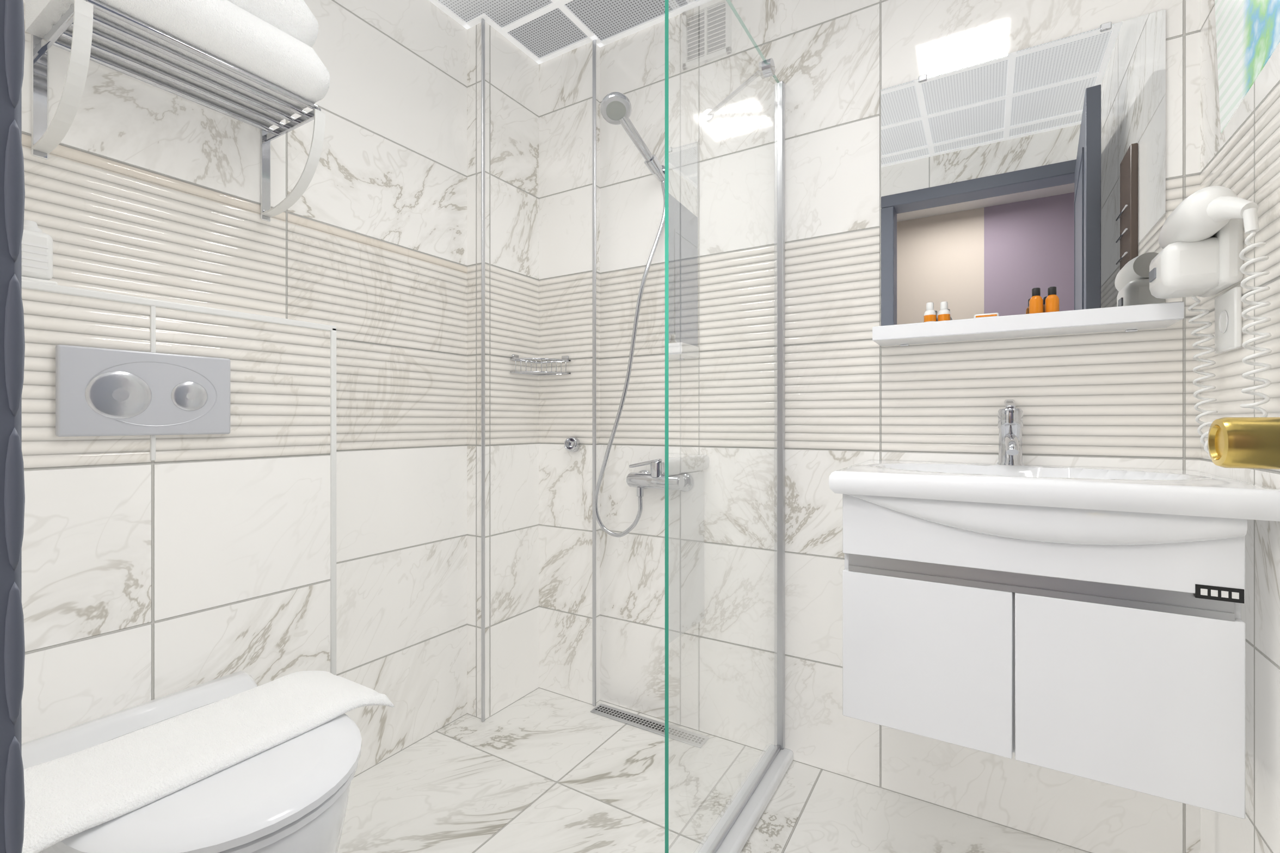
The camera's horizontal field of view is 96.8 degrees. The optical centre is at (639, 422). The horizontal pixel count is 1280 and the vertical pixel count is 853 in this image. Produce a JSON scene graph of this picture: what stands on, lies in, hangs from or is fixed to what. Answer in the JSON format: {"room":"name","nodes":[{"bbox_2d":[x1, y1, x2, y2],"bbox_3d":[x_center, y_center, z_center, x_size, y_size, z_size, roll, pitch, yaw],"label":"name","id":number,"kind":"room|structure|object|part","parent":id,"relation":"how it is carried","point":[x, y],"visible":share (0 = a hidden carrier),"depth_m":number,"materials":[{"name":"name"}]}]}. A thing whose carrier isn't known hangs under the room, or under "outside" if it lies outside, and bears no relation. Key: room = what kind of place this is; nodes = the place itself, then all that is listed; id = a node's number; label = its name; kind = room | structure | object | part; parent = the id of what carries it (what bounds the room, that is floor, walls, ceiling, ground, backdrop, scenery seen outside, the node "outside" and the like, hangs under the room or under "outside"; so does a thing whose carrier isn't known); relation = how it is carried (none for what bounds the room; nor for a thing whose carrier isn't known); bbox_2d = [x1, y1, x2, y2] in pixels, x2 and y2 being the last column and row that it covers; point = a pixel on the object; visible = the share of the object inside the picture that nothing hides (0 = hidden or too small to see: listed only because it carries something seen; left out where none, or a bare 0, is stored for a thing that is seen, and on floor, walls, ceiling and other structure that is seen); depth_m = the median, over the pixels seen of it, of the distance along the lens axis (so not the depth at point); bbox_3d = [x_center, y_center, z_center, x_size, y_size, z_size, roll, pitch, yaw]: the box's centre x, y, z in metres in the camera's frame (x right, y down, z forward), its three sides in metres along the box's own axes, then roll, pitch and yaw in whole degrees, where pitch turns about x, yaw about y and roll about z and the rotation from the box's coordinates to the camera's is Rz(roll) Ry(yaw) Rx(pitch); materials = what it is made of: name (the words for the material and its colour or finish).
{"room":"hotel bathroom","nodes":[
{"label":"hotel bathroom","id":0,"kind":"room"},
{"bbox_2d":[0,0,25,852],"bbox_3d":[-0.027,-0.093,0.032,0.848,2.140,0.136,0,0,31],"label":"jamb","id":1,"kind":"object","parent":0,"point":[12,22],"depth_m":0.27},
{"bbox_2d":[21,288,330,743],"bbox_3d":[-0.982,0.375,1.101,0.145,1.205,0.711,0,0,31],"label":"wall","id":2,"kind":"structure","parent":0,"point":[144,580],"depth_m":1.09,"materials":[{"name":"tile"}]},
{"bbox_2d":[21,219,57,285],"bbox_3d":[-1.055,-0.289,0.981,0.075,0.114,0.056,0,0,31],"label":"toilet paper holder","id":3,"kind":"object","parent":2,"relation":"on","point":[37,246],"visible":0.51,"depth_m":0.97,"materials":[{"name":"white plastic"}]},
{"bbox_2d":[55,344,230,437],"bbox_3d":[-0.910,-0.053,1.060,0.019,0.155,0.256,0,0,31],"label":"flush plate","id":4,"kind":"object","parent":2,"relation":"attached to","point":[99,392],"visible":1,"depth_m":1.04,"materials":[{"name":"grey plastic"}]},
{"bbox_2d":[21,279,336,675],"bbox_3d":[-0.979,0.373,1.102,0.149,1.209,0.715,0,0,31],"label":"trim","id":5,"kind":"structure","parent":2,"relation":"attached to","point":[153,303],"depth_m":1.24,"materials":[{"name":"white plastic"}]},
{"bbox_2d":[21,670,394,852],"bbox_3d":[-0.705,0.691,0.895,0.539,0.384,0.586,0,0,31],"label":"toilet","id":6,"kind":"object","parent":2,"relation":"attached to","point":[229,763],"visible":0.97,"depth_m":0.84,"materials":[{"name":"white ceramic"}]},
{"bbox_2d":[21,0,466,778],"bbox_3d":[-0.874,-0.233,1.515,0.100,2.420,1.781,0,0,31],"label":"wall","id":7,"kind":"structure","parent":0,"point":[149,191],"depth_m":1.58,"materials":[{"name":"tile"}]},
{"bbox_2d":[25,0,330,222],"bbox_3d":[-0.885,-0.746,1.129,0.281,0.522,0.413,0,0,31],"label":"towel rail","id":8,"kind":"object","parent":7,"relation":"attached to","point":[254,63],"visible":1,"depth_m":1.09,"materials":[{"name":"silver metal"}]},
{"bbox_2d":[466,21,599,720],"bbox_3d":[-0.373,-0.172,1.994,0.447,2.300,0.181,0,0,-16],"label":"wall","id":9,"kind":"structure","parent":0,"point":[539,117],"depth_m":1.99,"materials":[{"name":"tile"}]},
{"bbox_2d":[481,18,484,722],"bbox_3d":[-0.512,-0.172,1.856,0.007,2.300,0.013,0,0,31],"label":"trim","id":10,"kind":"structure","parent":9,"relation":"attached to","point":[482,21],"depth_m":1.85,"materials":[{"name":"silver metal"}]},
{"bbox_2d":[509,354,570,376],"bbox_3d":[-0.347,-0.203,1.982,0.150,0.066,0.153,0,0,31],"label":"basket","id":11,"kind":"object","parent":9,"relation":"attached to","point":[515,357],"visible":1,"depth_m":1.98,"materials":[{"name":"silver metal"}]},
{"bbox_2d":[564,437,580,452],"bbox_3d":[-0.238,0.078,1.988,0.055,0.055,0.042,0,0,31],"label":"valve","id":12,"kind":"object","parent":9,"relation":"attached to","point":[571,444],"visible":1,"depth_m":1.98,"materials":[{"name":"silver metal"}]},
{"bbox_2d":[592,39,595,706],"bbox_3d":[-0.158,-0.172,1.957,0.014,2.300,0.007,0,0,31],"label":"trim","id":13,"kind":"structure","parent":9,"relation":"attached to","point":[594,41],"depth_m":1.95,"materials":[{"name":"silver metal"}]},
{"bbox_2d":[438,0,665,58],"bbox_3d":[-0.031,-1.383,1.006,2.069,0.120,1.776,0,0,31],"label":"ceiling","id":14,"kind":"structure","parent":0,"point":[553,31],"depth_m":1.85,"materials":[{"name":"white metal"}]},
{"bbox_2d":[428,0,665,64],"bbox_3d":[-0.026,-1.319,1.014,1.869,0.006,1.556,0,0,31],"label":"grid","id":15,"kind":"object","parent":14,"relation":"attached to","point":[504,30],"depth_m":1.89,"materials":[{"name":"white metal"}]},
{"bbox_2d":[337,688,1088,852],"bbox_3d":[-0.591,1.008,0.085,2.069,0.060,3.931,0,0,31],"label":"floor","id":16,"kind":"structure","parent":0,"point":[546,773],"depth_m":1.46,"materials":[{"name":"tile"}]},
{"bbox_2d":[589,703,665,736],"bbox_3d":[0.023,0.975,1.835,0.410,0.004,0.064,0,0,31],"label":"floor drain","id":17,"kind":"object","parent":16,"relation":"on","point":[637,721],"visible":0.59,"depth_m":1.86,"materials":[{"name":"silver metal"}]},
{"bbox_2d":[711,57,784,852],"bbox_3d":[0.133,-0.022,1.422,0.261,1.932,0.696,0,0,31],"label":"frame","id":18,"kind":"object","parent":16,"relation":"on","point":[770,65],"visible":0.36,"depth_m":1.64,"materials":[{"name":"silver metal"}]},
{"bbox_2d":[665,0,779,852],"bbox_3d":[0.230,-0.023,1.360,0.008,1.913,0.691,0,0,31],"label":"glass","id":19,"kind":"object","parent":18,"relation":"in","point":[722,103],"depth_m":1.26,"materials":[{"name":"clear glass"}]},
{"bbox_2d":[715,748,793,852],"bbox_3d":[0.223,0.960,1.349,0.080,0.034,0.724,0,0,31],"label":"shower threshold","id":20,"kind":"structure","parent":16,"relation":"on","point":[735,841],"depth_m":1.40,"materials":[{"name":"white stone"}]},
{"bbox_2d":[599,0,1200,852],"bbox_3d":[0.404,-0.233,1.722,2.069,2.420,0.100,0,0,31],"label":"wall","id":21,"kind":"structure","parent":0,"point":[1117,399],"depth_m":1.55,"materials":[{"name":"tile"}]},
{"bbox_2d":[593,91,665,537],"bbox_3d":[0.017,-0.298,1.799,0.305,1.355,0.259,0,0,-10],"label":"shower mixer","id":22,"kind":"object","parent":21,"relation":"attached to","point":[615,107],"visible":0.91,"depth_m":1.80,"materials":[{"name":"silver metal"}]},
{"bbox_2d":[872,9,1184,346],"bbox_3d":[0.855,-0.544,1.317,0.574,0.692,0.120,0,0,31],"label":"mirror","id":23,"kind":"object","parent":21,"relation":"attached to","point":[1023,191],"visible":1,"depth_m":1.34,"materials":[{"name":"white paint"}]},
{"bbox_2d":[828,399,1279,819],"bbox_3d":[0.789,0.282,1.191,0.664,0.680,0.446,0,0,31],"label":"vanity","id":24,"kind":"object","parent":21,"relation":"attached to","point":[1086,622],"visible":1,"depth_m":1.01,"materials":[{"name":"white paint"}]},
{"bbox_2d":[996,399,1024,465],"bbox_3d":[0.848,0.021,1.300,0.054,0.159,0.200,0,0,31],"label":"faucet","id":25,"kind":"object","parent":24,"relation":"on","point":[1010,418],"depth_m":1.30,"materials":[{"name":"silver metal"}]},
{"bbox_2d":[828,459,1279,545],"bbox_3d":[0.784,0.157,1.182,0.664,0.118,0.424,0,0,31],"label":"basin","id":26,"kind":"object","parent":24,"relation":"in","point":[1006,502],"depth_m":1.01,"materials":[{"name":"white ceramic"}]},
{"bbox_2d":[1200,0,1279,852],"bbox_3d":[0.809,-0.233,0.492,0.100,2.420,1.781,0,0,31],"label":"wall","id":27,"kind":"structure","parent":0,"point":[1244,159],"depth_m":0.95,"materials":[{"name":"tile"}]},
{"bbox_2d":[1148,185,1271,458],"bbox_3d":[0.998,-0.163,1.004,0.107,0.480,0.317,0,0,31],"label":"hair dryer","id":28,"kind":"object","parent":27,"relation":"attached to","point":[1201,241],"visible":0.76,"depth_m":1.00,"materials":[{"name":"white plastic"}]},
{"bbox_3d":[1.006,-0.111,0.977,0.040,0.377,0.280,0,0,31],"label":"hair dryer cord","id":29,"kind":"part","parent":28,"relation":"part of","materials":[{"name":"white plastic"}]},
{"bbox_2d":[1214,286,1241,353],"bbox_3d":[1.077,-0.184,1.042,0.012,0.108,0.104,0,0,31],"label":"socket","id":30,"kind":"object","parent":27,"relation":"attached to","point":[1228,305],"visible":1,"depth_m":1.03,"materials":[{"name":"white plastic"}]},
{"bbox_2d":[1214,0,1279,133],"bbox_3d":[1.053,-0.795,0.994,0.001,0.489,0.319,0,0,31],"label":"window","id":31,"kind":"structure","parent":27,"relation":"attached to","point":[1248,31],"depth_m":1.00,"materials":[{"name":"glass"}]},
{"bbox_2d":[1207,417,1279,469],"bbox_3d":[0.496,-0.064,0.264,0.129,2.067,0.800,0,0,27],"label":"door handle","id":32,"kind":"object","parent":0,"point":[1254,443],"depth_m":0.55,"materials":[{"name":"gold metal"}]},
{"bbox_3d":[0.622,0.021,0.554,0.091,0.051,0.056,0,0,31],"label":"knob","id":33,"kind":"part","parent":32,"relation":"part of","materials":[{"name":"gold metal"}]}
]}

